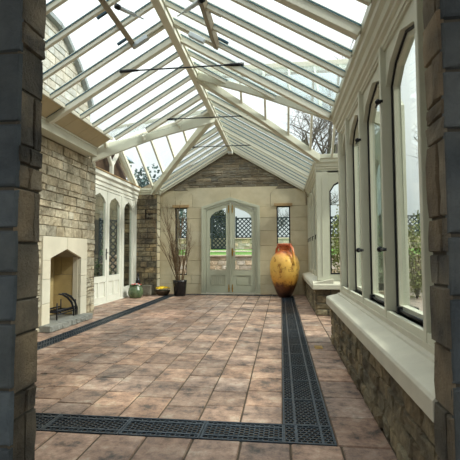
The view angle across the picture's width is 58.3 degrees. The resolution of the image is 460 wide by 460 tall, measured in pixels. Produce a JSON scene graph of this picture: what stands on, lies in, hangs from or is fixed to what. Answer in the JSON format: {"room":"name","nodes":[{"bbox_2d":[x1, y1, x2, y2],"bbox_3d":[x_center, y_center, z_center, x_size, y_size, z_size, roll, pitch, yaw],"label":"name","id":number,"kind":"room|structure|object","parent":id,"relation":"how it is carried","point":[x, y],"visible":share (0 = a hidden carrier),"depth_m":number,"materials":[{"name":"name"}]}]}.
{"room":"sunroom","nodes":[
{"label":"sunroom","id":0,"kind":"room"},
{"bbox_2d":[36,137,95,331],"bbox_3d":[-3.309,-0.012,5.279,0.608,3.040,6.052,-1,-3,7],"label":"wall","id":1,"kind":"structure","parent":0,"point":[67,198],"depth_m":7.21,"materials":[{"name":"stone"}]},
{"bbox_2d":[41,116,97,158],"bbox_3d":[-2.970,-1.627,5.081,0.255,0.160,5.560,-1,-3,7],"label":"trim","id":2,"kind":"structure","parent":1,"relation":"attached to","point":[54,132],"depth_m":6.79,"materials":[{"name":"beige paint"}]},
{"bbox_2d":[94,166,140,305],"bbox_3d":[-3.241,0.191,10.140,0.680,3.179,4.320,-1,-3,7],"label":"wall","id":3,"kind":"structure","parent":0,"point":[104,180],"depth_m":11.08,"materials":[{"name":"white paint"}]},
{"bbox_2d":[93,187,107,304],"bbox_3d":[-3.080,0.370,9.696,0.115,2.700,0.900,-1,-3,7],"label":"door","id":4,"kind":"structure","parent":3,"relation":"in","point":[100,281],"depth_m":9.99,"materials":[{"name":"white paint"}]},
{"bbox_2d":[106,192,120,300],"bbox_3d":[-2.995,0.421,10.601,0.060,2.700,0.880,-1,-3,7],"label":"door","id":5,"kind":"structure","parent":3,"relation":"in","point":[112,281],"depth_m":10.58,"materials":[{"name":"white paint"}]},
{"bbox_2d":[122,197,133,296],"bbox_3d":[-2.879,0.473,11.543,0.060,2.700,0.820,-1,-3,7],"label":"window","id":6,"kind":"structure","parent":3,"relation":"in","point":[129,202],"depth_m":11.81,"materials":[{"name":"white paint"}]},
{"bbox_2d":[41,0,379,194],"bbox_3d":[-0.599,-2.071,7.167,6.000,1.497,10.292,-1,-3,7],"label":"ceiling","id":7,"kind":"structure","parent":0,"point":[111,142],"depth_m":6.45,"materials":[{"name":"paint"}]},
{"bbox_2d":[96,0,164,48],"bbox_3d":[-1.246,-2.666,4.971,0.642,0.362,1.340,-1,-3,7],"label":"roof light","id":8,"kind":"object","parent":7,"relation":"attached to","point":[108,10],"visible":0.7,"depth_m":5.06,"materials":[{"name":"paint"}]},
{"bbox_2d":[114,3,148,48],"bbox_3d":[-1.181,-2.541,5.095,0.259,0.188,0.985,0,-3,-1],"label":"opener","id":9,"kind":"object","parent":8,"relation":"attached to","point":[143,39],"visible":1,"depth_m":5.00,"materials":[{"name":"grey metal"}]},
{"bbox_2d":[119,62,243,72],"bbox_3d":[-0.704,-2.315,5.888,1.810,0.046,0.048,-1,-3,7],"label":"bar","id":10,"kind":"object","parent":7,"relation":"attached to","point":[240,63],"visible":1,"depth_m":5.88,"materials":[{"name":"black metal"}]},
{"bbox_2d":[173,0,228,49],"bbox_3d":[-0.467,-2.633,4.872,0.782,0.445,1.340,-1,-3,7],"label":"roof light","id":11,"kind":"object","parent":7,"relation":"attached to","point":[207,16],"visible":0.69,"depth_m":5.03,"materials":[{"name":"paint"}]},
{"bbox_2d":[177,0,204,44],"bbox_3d":[-0.467,-2.512,4.899,0.354,0.308,1.186,0,-3,-3],"label":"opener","id":12,"kind":"object","parent":11,"relation":"attached to","point":[191,35],"visible":1,"depth_m":5.08,"materials":[{"name":"grey metal"}]},
{"bbox_2d":[166,115,247,120],"bbox_3d":[-0.436,-2.195,8.048,1.810,0.046,0.048,-1,-3,7],"label":"bar","id":13,"kind":"object","parent":7,"relation":"attached to","point":[239,115],"visible":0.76,"depth_m":8.06,"materials":[{"name":"black metal"}]},
{"bbox_2d":[192,145,250,147],"bbox_3d":[-0.170,-2.075,10.198,1.810,0.046,0.048,-1,-3,7],"label":"bar","id":14,"kind":"object","parent":7,"relation":"attached to","point":[227,145],"visible":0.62,"depth_m":10.21,"materials":[{"name":"black metal"}]},
{"bbox_2d":[34,294,397,459],"bbox_3d":[-0.079,1.653,6.982,7.300,0.123,11.000,-1,-3,7],"label":"floor","id":15,"kind":"structure","parent":0,"point":[187,357],"depth_m":3.85,"materials":[{"name":"tile"}]},
{"bbox_2d":[36,413,60,430],"bbox_3d":[-1.549,1.424,2.983,0.545,0.103,0.282,-1,-3,7],"label":"floor grate","id":16,"kind":"object","parent":15,"relation":"on","point":[49,416],"visible":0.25,"depth_m":3.01,"materials":[{"name":"metal"}]},
{"bbox_2d":[37,337,66,345],"bbox_3d":[-2.472,1.576,5.635,0.260,0.103,0.527,-1,-3,7],"label":"floor grate","id":17,"kind":"object","parent":15,"relation":"on","point":[47,342],"visible":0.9,"depth_m":5.66,"materials":[{"name":"metal"}]},
{"bbox_2d":[38,236,92,332],"bbox_3d":[-2.994,0.860,7.085,0.786,1.500,1.480,-1,-3,7],"label":"fireplace","id":18,"kind":"object","parent":15,"relation":"on","point":[74,285],"visible":0.66,"depth_m":7.52,"materials":[{"name":"stone"}]},
{"bbox_2d":[50,293,77,319],"bbox_3d":[-2.954,1.302,7.177,0.340,0.432,0.663,-1,-3,7],"label":"grate","id":19,"kind":"object","parent":18,"relation":"on","point":[57,310],"visible":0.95,"depth_m":7.23,"materials":[{"name":"metal"}]},
{"bbox_2d":[53,331,84,337],"bbox_3d":[-2.407,1.605,6.160,0.260,0.103,0.527,-1,-3,7],"label":"floor grate","id":20,"kind":"object","parent":15,"relation":"on","point":[68,334],"visible":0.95,"depth_m":6.14,"materials":[{"name":"metal"}]},
{"bbox_2d":[70,325,99,330],"bbox_3d":[-2.342,1.634,6.684,0.260,0.103,0.527,-1,-3,7],"label":"floor grate","id":21,"kind":"object","parent":15,"relation":"on","point":[84,327],"visible":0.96,"depth_m":6.65,"materials":[{"name":"metal"}]},
{"bbox_2d":[41,414,131,434],"bbox_3d":[-1.003,1.418,2.916,0.545,0.103,0.282,-1,-3,7],"label":"floor grate","id":22,"kind":"object","parent":15,"relation":"on","point":[77,419],"visible":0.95,"depth_m":2.91,"materials":[{"name":"metal"}]},
{"bbox_2d":[86,320,111,324],"bbox_3d":[-2.277,1.664,7.208,0.260,0.103,0.527,-1,-3,7],"label":"floor grate","id":23,"kind":"object","parent":15,"relation":"on","point":[98,322],"visible":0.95,"depth_m":7.21,"materials":[{"name":"metal"}]},
{"bbox_2d":[100,315,121,319],"bbox_3d":[-2.212,1.693,7.732,0.260,0.103,0.527,-1,-3,7],"label":"floor grate","id":24,"kind":"object","parent":15,"relation":"on","point":[112,317],"visible":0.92,"depth_m":7.76,"materials":[{"name":"metal"}]},
{"bbox_2d":[113,312,132,315],"bbox_3d":[-2.147,1.722,8.256,0.260,0.103,0.527,-1,-3,7],"label":"floor grate","id":25,"kind":"object","parent":15,"relation":"on","point":[119,313],"visible":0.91,"depth_m":8.27,"materials":[{"name":"metal"}]},
{"bbox_2d":[122,308,141,311],"bbox_3d":[-2.083,1.751,8.780,0.260,0.103,0.527,-1,-3,7],"label":"floor grate","id":26,"kind":"object","parent":15,"relation":"on","point":[130,309],"visible":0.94,"depth_m":8.72,"materials":[{"name":"metal"}]},
{"bbox_2d":[128,283,142,297],"bbox_3d":[-2.554,1.641,11.175,0.410,0.396,0.410,-1,-3,7],"label":"planter","id":27,"kind":"object","parent":15,"relation":"on","point":[135,290],"visible":1,"depth_m":11.03,"materials":[{"name":"green ceramic"}]},
{"bbox_2d":[136,273,139,284],"bbox_3d":[-2.571,1.534,11.536,0.130,0.650,0.130,-1,-3,7],"label":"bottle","id":28,"kind":"object","parent":15,"relation":"on","point":[138,278],"visible":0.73,"depth_m":11.50,"materials":[{"name":"glass"}]},
{"bbox_2d":[132,305,149,308],"bbox_3d":[-2.018,1.780,9.305,0.260,0.103,0.527,-1,-3,7],"label":"floor grate","id":29,"kind":"object","parent":15,"relation":"on","point":[138,306],"visible":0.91,"depth_m":9.35,"materials":[{"name":"metal"}]},
{"bbox_2d":[124,194,159,293],"bbox_3d":[-2.658,0.425,12.381,1.085,2.960,0.370,-1,-3,7],"label":"wall pier","id":30,"kind":"object","parent":15,"relation":"on","point":[147,248],"visible":0.62,"depth_m":12.22,"materials":[{"name":"buff stone"},{"name":"mortar"}]},
{"bbox_2d":[141,285,153,295],"bbox_3d":[-2.377,1.728,11.870,0.296,0.298,0.310,-1,-3,7],"label":"stone block","id":31,"kind":"object","parent":15,"relation":"on","point":[147,289],"visible":0.72,"depth_m":11.73,"materials":[{"name":"beige stone"}]},
{"bbox_2d":[141,302,155,304],"bbox_3d":[-1.953,1.810,9.829,0.260,0.103,0.527,-1,-3,7],"label":"floor grate","id":32,"kind":"object","parent":15,"relation":"on","point":[146,303],"visible":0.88,"depth_m":9.91,"materials":[{"name":"metal"}]},
{"bbox_2d":[118,417,205,438],"bbox_3d":[-0.458,1.412,2.848,0.545,0.103,0.282,-1,-3,7],"label":"floor grate","id":33,"kind":"object","parent":15,"relation":"on","point":[159,422],"visible":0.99,"depth_m":2.84,"materials":[{"name":"metal"}]},
{"bbox_2d":[155,286,169,295],"bbox_3d":[-1.928,1.738,11.829,0.430,0.270,0.427,-1,-3,7],"label":"flower bowl","id":34,"kind":"object","parent":15,"relation":"on","point":[163,292],"visible":1,"depth_m":11.70,"materials":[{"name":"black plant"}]},
{"bbox_2d":[147,192,195,295],"bbox_3d":[-1.665,0.361,11.680,1.454,3.002,0.887,0,-3,-6],"label":"potted plant","id":35,"kind":"object","parent":15,"relation":"on","point":[179,286],"visible":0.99,"depth_m":11.64,"materials":[{"name":"plant"}]},
{"bbox_2d":[215,294,233,295],"bbox_3d":[-0.168,1.917,11.863,0.550,0.103,0.270,-1,-3,7],"label":"floor grate","id":36,"kind":"object","parent":15,"relation":"on","point":[215,294],"visible":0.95,"depth_m":11.96,"materials":[{"name":"metal"}]},
{"bbox_2d":[199,421,283,443],"bbox_3d":[0.088,1.406,2.781,0.545,0.103,0.282,-1,-3,7],"label":"floor grate","id":37,"kind":"object","parent":15,"relation":"on","point":[243,426],"visible":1,"depth_m":2.77,"materials":[{"name":"metal"}]},
{"bbox_2d":[270,243,299,297],"bbox_3d":[1.493,1.099,11.276,0.819,1.460,0.801,-1,-3,7],"label":"jar","id":38,"kind":"object","parent":15,"relation":"on","point":[284,264],"visible":1,"depth_m":11.00,"materials":[{"name":"yellow ceramic"}]},
{"bbox_2d":[282,300,294,302],"bbox_3d":[1.447,1.819,10.224,0.330,0.103,0.506,-1,-3,7],"label":"floor grate","id":39,"kind":"object","parent":15,"relation":"on","point":[283,301],"visible":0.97,"depth_m":10.22,"materials":[{"name":"metal"}]},
{"bbox_2d":[282,305,296,307],"bbox_3d":[1.321,1.763,9.209,0.330,0.103,0.506,-1,-3,7],"label":"floor grate","id":40,"kind":"object","parent":15,"relation":"on","point":[283,306],"visible":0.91,"depth_m":9.26,"materials":[{"name":"metal"}]},
{"bbox_2d":[282,308,297,311],"bbox_3d":[1.258,1.735,8.702,0.330,0.103,0.506,-1,-3,7],"label":"floor grate","id":41,"kind":"object","parent":15,"relation":"on","point":[283,309],"visible":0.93,"depth_m":8.77,"materials":[{"name":"metal"}]},
{"bbox_2d":[282,311,298,314],"bbox_3d":[1.195,1.706,8.195,0.330,0.103,0.506,-1,-3,7],"label":"floor grate","id":42,"kind":"object","parent":15,"relation":"on","point":[284,312],"visible":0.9,"depth_m":8.20,"materials":[{"name":"metal"}]},
{"bbox_2d":[282,315,299,319],"bbox_3d":[1.132,1.678,7.687,0.330,0.103,0.506,-1,-3,7],"label":"floor grate","id":43,"kind":"object","parent":15,"relation":"on","point":[293,317],"visible":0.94,"depth_m":7.69,"materials":[{"name":"metal"}]},
{"bbox_2d":[282,319,301,324],"bbox_3d":[1.069,1.650,7.180,0.330,0.103,0.506,-1,-3,7],"label":"floor grate","id":44,"kind":"object","parent":15,"relation":"on","point":[284,321],"visible":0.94,"depth_m":7.23,"materials":[{"name":"metal"}]},
{"bbox_2d":[282,324,302,329],"bbox_3d":[1.006,1.622,6.673,0.330,0.103,0.506,-1,-3,7],"label":"floor grate","id":45,"kind":"object","parent":15,"relation":"on","point":[284,326],"visible":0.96,"depth_m":6.67,"materials":[{"name":"metal"}]},
{"bbox_2d":[282,330,304,336],"bbox_3d":[0.944,1.593,6.165,0.330,0.103,0.506,-1,-3,7],"label":"floor grate","id":46,"kind":"object","parent":15,"relation":"on","point":[291,333],"visible":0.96,"depth_m":6.16,"materials":[{"name":"metal"}]},
{"bbox_2d":[282,336,307,344],"bbox_3d":[0.881,1.565,5.658,0.330,0.103,0.506,-1,-3,7],"label":"floor grate","id":47,"kind":"object","parent":15,"relation":"on","point":[285,339],"visible":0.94,"depth_m":5.66,"materials":[{"name":"metal"}]},
{"bbox_2d":[282,344,309,353],"bbox_3d":[0.818,1.537,5.151,0.330,0.103,0.506,-1,-3,7],"label":"floor grate","id":48,"kind":"object","parent":15,"relation":"on","point":[288,348],"visible":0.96,"depth_m":5.14,"materials":[{"name":"metal"}]},
{"bbox_2d":[282,354,313,365],"bbox_3d":[0.755,1.508,4.643,0.330,0.103,0.506,-1,-3,7],"label":"floor grate","id":49,"kind":"object","parent":15,"relation":"on","point":[290,359],"visible":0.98,"depth_m":4.64,"materials":[{"name":"metal"}]},
{"bbox_2d":[282,365,317,380],"bbox_3d":[0.692,1.480,4.136,0.330,0.103,0.506,-1,-3,7],"label":"floor grate","id":50,"kind":"object","parent":15,"relation":"on","point":[302,373],"visible":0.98,"depth_m":4.13,"materials":[{"name":"metal"}]},
{"bbox_2d":[282,380,322,399],"bbox_3d":[0.629,1.452,3.629,0.330,0.103,0.506,-1,-3,7],"label":"floor grate","id":51,"kind":"object","parent":15,"relation":"on","point":[303,384],"visible":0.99,"depth_m":3.62,"materials":[{"name":"metal"}]},
{"bbox_2d":[283,399,330,425],"bbox_3d":[0.566,1.424,3.121,0.330,0.103,0.506,-1,-3,7],"label":"floor grate","id":52,"kind":"object","parent":15,"relation":"on","point":[291,405],"visible":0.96,"depth_m":3.10,"materials":[{"name":"metal"}]},
{"bbox_2d":[283,424,336,445],"bbox_3d":[0.520,1.402,2.727,0.330,0.103,0.280,-1,-3,7],"label":"floor grate","id":53,"kind":"object","parent":15,"relation":"on","point":[320,429],"visible":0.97,"depth_m":2.72,"materials":[{"name":"metal"}]},
{"bbox_2d":[141,151,308,294],"bbox_3d":[-0.326,-0.298,12.496,5.700,4.400,0.488,-1,-3,7],"label":"wall","id":54,"kind":"structure","parent":0,"point":[234,176],"depth_m":12.26,"materials":[{"name":"grey stone"}]},
{"bbox_2d":[139,188,161,195],"bbox_3d":[-2.429,-1.133,12.384,0.770,0.170,0.360,-1,-3,7],"label":"trim","id":55,"kind":"structure","parent":54,"relation":"attached to","point":[142,191],"depth_m":12.25,"materials":[{"name":"beige paint"}]},
{"bbox_2d":[172,205,188,274],"bbox_3d":[-1.472,0.300,12.426,0.510,2.105,0.168,-1,-3,7],"label":"window","id":56,"kind":"structure","parent":54,"relation":"in","point":[173,206],"depth_m":12.45,"materials":[{"name":"black metal"}]},
{"bbox_2d":[201,197,259,294],"bbox_3d":[0.024,0.458,12.243,1.740,2.860,0.280,-1,-3,7],"label":"door","id":57,"kind":"structure","parent":54,"relation":"in","point":[230,280],"depth_m":12.18,"materials":[{"name":"green paint"}]},
{"bbox_2d":[162,150,303,193],"bbox_3d":[0.033,-1.789,12.266,4.296,1.348,0.060,-1,-3,7],"label":"trim","id":58,"kind":"structure","parent":54,"relation":"attached to","point":[226,152],"depth_m":12.28,"materials":[{"name":"beige paint"}]},
{"bbox_2d":[274,203,291,243],"bbox_3d":[1.565,0.268,12.052,0.530,2.105,0.168,-1,-3,7],"label":"window","id":59,"kind":"structure","parent":54,"relation":"in","point":[275,204],"depth_m":12.08,"materials":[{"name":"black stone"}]},
{"bbox_2d":[0,0,459,459],"bbox_3d":[-0.392,-0.999,1.812,7.200,4.600,0.196,-1,-3,7],"label":"wall","id":60,"kind":"structure","parent":0,"point":[22,22],"depth_m":1.72,"materials":[{"name":"stone"}]},
{"bbox_2d":[302,153,339,314],"bbox_3d":[2.374,0.181,9.878,1.110,3.130,4.020,-1,-3,7],"label":"wall","id":61,"kind":"structure","parent":0,"point":[316,292],"depth_m":8.80,"materials":[{"name":"stone"}]},
{"bbox_2d":[312,197,315,269],"bbox_3d":[2.022,0.000,9.765,0.123,1.920,0.650,-1,-3,7],"label":"window","id":62,"kind":"structure","parent":61,"relation":"in","point":[314,197],"depth_m":10.07,"materials":[{"name":"beige paint"}]},
{"bbox_2d":[316,171,361,280],"bbox_3d":[2.126,-0.094,8.092,0.840,2.160,0.139,-1,-3,7],"label":"window","id":63,"kind":"structure","parent":61,"relation":"in","point":[325,181],"depth_m":8.07,"materials":[{"name":"beige paint"}]},
{"bbox_2d":[326,0,437,459],"bbox_3d":[1.256,-0.165,3.658,0.400,3.130,3.980,-1,-3,7],"label":"wall","id":64,"kind":"structure","parent":0,"point":[388,354],"depth_m":3.14,"materials":[{"name":"stone"}]},
{"bbox_2d":[345,151,347,283],"bbox_3d":[1.537,-0.254,5.203,0.063,1.960,0.524,-1,-3,7],"label":"window","id":65,"kind":"structure","parent":64,"relation":"in","point":[345,151],"depth_m":5.45,"materials":[{"name":"beige paint"}]},
{"bbox_2d":[352,117,361,292],"bbox_3d":[1.450,-0.293,4.497,0.063,1.960,0.789,-1,-3,7],"label":"window","id":66,"kind":"structure","parent":64,"relation":"in","point":[357,236],"depth_m":4.84,"materials":[{"name":"beige paint"}]},
{"bbox_2d":[355,82,383,303],"bbox_3d":[1.285,-0.338,3.690,0.192,1.960,0.924,-1,-3,7],"label":"window","id":67,"kind":"structure","parent":64,"relation":"in","point":[374,295],"depth_m":4.00,"materials":[{"name":"beige paint"}]},
{"bbox_2d":[374,111,383,289],"bbox_3d":[1.907,-0.398,5.528,0.600,2.400,0.068,-1,-3,7],"label":"window","id":68,"kind":"structure","parent":64,"relation":"in","point":[377,118],"depth_m":5.55,"materials":[{"name":"clear glass"}]},
{"bbox_2d":[375,24,422,323],"bbox_3d":[1.176,-0.387,2.815,0.192,1.960,0.909,-1,-3,7],"label":"window","id":69,"kind":"structure","parent":64,"relation":"in","point":[402,307],"depth_m":3.11,"materials":[{"name":"beige paint"}]},
{"bbox_3d":[2.445,1.315,6.638,0.240,0.500,2.900,-1,-3,7],"label":"wall","id":70,"kind":"structure","parent":0,"visible":0},
{"bbox_2d":[375,100,409,305],"bbox_3d":[2.424,-0.877,6.737,0.108,3.888,2.650,-1,-3,7],"label":"window","id":71,"kind":"structure","parent":70,"relation":"in","point":[377,136],"depth_m":5.43,"materials":[{"name":"beige paint"}]},
{"label":"outside","id":72,"kind":"structure","parent":0,"visible":0},
{"bbox_2d":[184,250,251,251],"bbox_3d":[-0.169,1.097,21.405,4.400,0.072,1.300,-1,-3,7],"label":"garden path","id":73,"kind":"structure","parent":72,"point":[235,250],"depth_m":20.88,"materials":[{"name":"beige stone"}]},
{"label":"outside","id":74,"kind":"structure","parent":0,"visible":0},
{"bbox_2d":[255,287,422,310],"bbox_3d":[3.690,3.219,29.639,120.000,0.470,100.000,-1,-3,7],"label":"ground","id":75,"kind":"structure","parent":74,"point":[415,302],"depth_m":11.22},
{"bbox_2d":[42,12,133,275],"bbox_3d":[-8.232,-2.601,12.720,4.800,9.340,16.900,-1,-3,7],"label":"stone house","id":76,"kind":"structure","parent":75,"relation":"on","point":[65,47],"depth_m":14.82,"materials":[{"name":"stone"}]},
{"bbox_2d":[94,258,115,276],"bbox_3d":[-4.211,1.542,13.168,1.337,1.272,1.424,-1,-3,7],"label":"shrub","id":77,"kind":"object","parent":75,"relation":"on","point":[99,264],"visible":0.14,"depth_m":13.07,"materials":[{"name":"green plant"}]},
{"bbox_2d":[98,218,116,275],"bbox_3d":[-4.380,0.878,15.879,1.442,2.701,0.090,-1,-3,7],"label":"panel","id":78,"kind":"object","parent":75,"relation":"on","point":[100,246],"visible":0.33,"depth_m":15.91,"materials":[{"name":"brown wood"}]},
{"bbox_2d":[109,254,420,287],"bbox_3d":[6.382,1.558,15.663,23.240,1.260,0.500,-1,-3,7],"label":"wall","id":79,"kind":"structure","parent":75,"relation":"on","point":[217,262],"depth_m":16.26,"materials":[{"name":"stone"}]},
{"bbox_2d":[179,249,418,254],"bbox_3d":[6.874,1.634,19.645,23.200,1.550,7.440,-1,-3,7],"label":"lawn","id":80,"kind":"structure","parent":75,"relation":"on","point":[211,253],"depth_m":20.05,"materials":[{"name":"green plant"}]},
{"bbox_2d":[211,215,225,248],"bbox_3d":[-0.469,0.114,24.368,1.342,2.051,0.090,-1,-3,7],"label":"panel","id":81,"kind":"object","parent":80,"relation":"on","point":[212,216],"visible":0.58,"depth_m":24.36,"materials":[{"name":"brown wood"}]},
{"bbox_2d":[278,39,379,159],"bbox_3d":[4.929,-3.551,18.895,4.898,9.231,5.694,-3,-4,39],"label":"bare tree","id":82,"kind":"object","parent":80,"relation":"on","point":[318,127],"visible":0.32,"depth_m":18.22,"materials":[{"name":"grey plant"}]},
{"bbox_2d":[409,124,417,164],"bbox_3d":[11.181,-2.370,19.504,3.702,6.928,5.857,0,-3,-12],"label":"bare tree","id":83,"kind":"object","parent":80,"relation":"on","point":[414,124],"visible":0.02,"depth_m":21.04,"materials":[{"name":"grey plant"}]},
{"bbox_2d":[179,237,420,249],"bbox_3d":[6.467,0.791,23.769,25.040,0.740,0.500,-1,-3,7],"label":"wall","id":84,"kind":"structure","parent":75,"relation":"on","point":[240,243],"depth_m":24.27,"materials":[{"name":"stone"}]},
{"bbox_2d":[179,218,185,237],"bbox_3d":[-2.226,-0.128,24.852,2.102,1.301,0.090,-1,-3,7],"label":"panel","id":85,"kind":"object","parent":84,"relation":"on","point":[181,218],"visible":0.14,"depth_m":24.90,"materials":[{"name":"brown wood"}]},
{"bbox_2d":[235,216,251,237],"bbox_3d":[1.347,-0.166,24.411,2.102,1.301,0.090,-1,-3,7],"label":"panel","id":86,"kind":"object","parent":84,"relation":"on","point":[236,218],"visible":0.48,"depth_m":24.46,"materials":[{"name":"brown wood"}]},
{"bbox_2d":[278,217,288,237],"bbox_3d":[3.431,-0.188,24.154,2.102,1.301,0.090,-1,-3,7],"label":"panel","id":87,"kind":"object","parent":84,"relation":"on","point":[282,236],"visible":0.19,"depth_m":24.16,"materials":[{"name":"brown wood"}]},
{"bbox_2d":[331,216,338,236],"bbox_3d":[5.515,-0.210,23.897,2.102,1.301,0.090,-1,-3,7],"label":"panel","id":88,"kind":"object","parent":84,"relation":"on","point":[332,217],"visible":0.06,"depth_m":23.82,"materials":[{"name":"brown wood"}]},
{"bbox_2d":[378,214,381,236],"bbox_3d":[7.599,-0.232,23.640,2.102,1.301,0.090,-1,-3,7],"label":"panel","id":89,"kind":"object","parent":84,"relation":"on","point":[380,234],"visible":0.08,"depth_m":23.48,"materials":[{"name":"brown wood"}]},
{"bbox_2d":[407,214,419,236],"bbox_3d":[9.683,-0.254,23.383,2.102,1.301,0.090,-1,-3,7],"label":"panel","id":90,"kind":"object","parent":84,"relation":"on","point":[412,216],"visible":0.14,"depth_m":23.28,"materials":[{"name":"brown wood"}]},
{"bbox_2d":[331,205,382,279],"bbox_3d":[3.313,0.570,10.854,1.596,3.088,1.717,-1,-3,7],"label":"shrub","id":91,"kind":"object","parent":75,"relation":"on","point":[336,240],"visible":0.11,"depth_m":10.79,"materials":[{"name":"green plant"}]},
{"bbox_2d":[379,236,382,282],"bbox_3d":[5.071,1.140,14.055,2.102,2.139,1.972,-1,-3,7],"label":"shrub","id":92,"kind":"object","parent":75,"relation":"on","point":[381,278],"visible":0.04,"depth_m":14.02,"materials":[{"name":"green plant"}]},
{"bbox_2d":[382,210,421,298],"bbox_3d":[5.404,0.815,12.012,1.913,2.759,2.015,-1,-3,7],"label":"shrub","id":93,"kind":"object","parent":75,"relation":"on","point":[416,280],"visible":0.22,"depth_m":11.82,"materials":[{"name":"green plant"}]},
{"bbox_2d":[410,250,421,287],"bbox_3d":[7.185,1.285,14.074,2.419,1.922,2.149,-1,-3,7],"label":"shrub","id":94,"kind":"object","parent":75,"relation":"on","point":[417,250],"visible":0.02,"depth_m":14.21,"materials":[{"name":"green plant"}]},
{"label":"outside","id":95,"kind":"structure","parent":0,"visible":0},
{"bbox_3d":[5.201,2.901,41.913,40.000,1.530,35.340,-1,-3,7],"label":"terrace","id":96,"kind":"object","parent":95,"visible":0},
{"bbox_2d":[126,164,185,236],"bbox_3d":[-7.336,-0.682,32.266,8.130,9.054,8.466,0,-3,-2],"label":"evergreen tree","id":97,"kind":"object","parent":96,"relation":"on","point":[141,182],"visible":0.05,"depth_m":31.84,"materials":[{"name":"green plant"}]},
{"bbox_2d":[210,209,225,237],"bbox_3d":[-0.722,-0.118,25.936,1.915,3.291,1.911,-1,-3,7],"label":"evergreen shrub","id":98,"kind":"object","parent":96,"relation":"on","point":[218,213],"visible":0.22,"depth_m":25.50,"materials":[{"name":"green plant"}]},
{"bbox_2d":[246,207,288,229],"bbox_3d":[2.611,-0.494,26.154,2.808,3.525,3.035,-3,-4,44],"label":"bare tree","id":99,"kind":"object","parent":96,"relation":"on","point":[284,207],"visible":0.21,"depth_m":25.86,"materials":[{"name":"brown plant"}]},
{"bbox_2d":[310,168,338,204],"bbox_3d":[5.363,-1.885,27.434,4.861,6.503,5.812,0,-3,3],"label":"bare tree","id":100,"kind":"object","parent":96,"relation":"on","point":[332,203],"visible":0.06,"depth_m":25.98,"materials":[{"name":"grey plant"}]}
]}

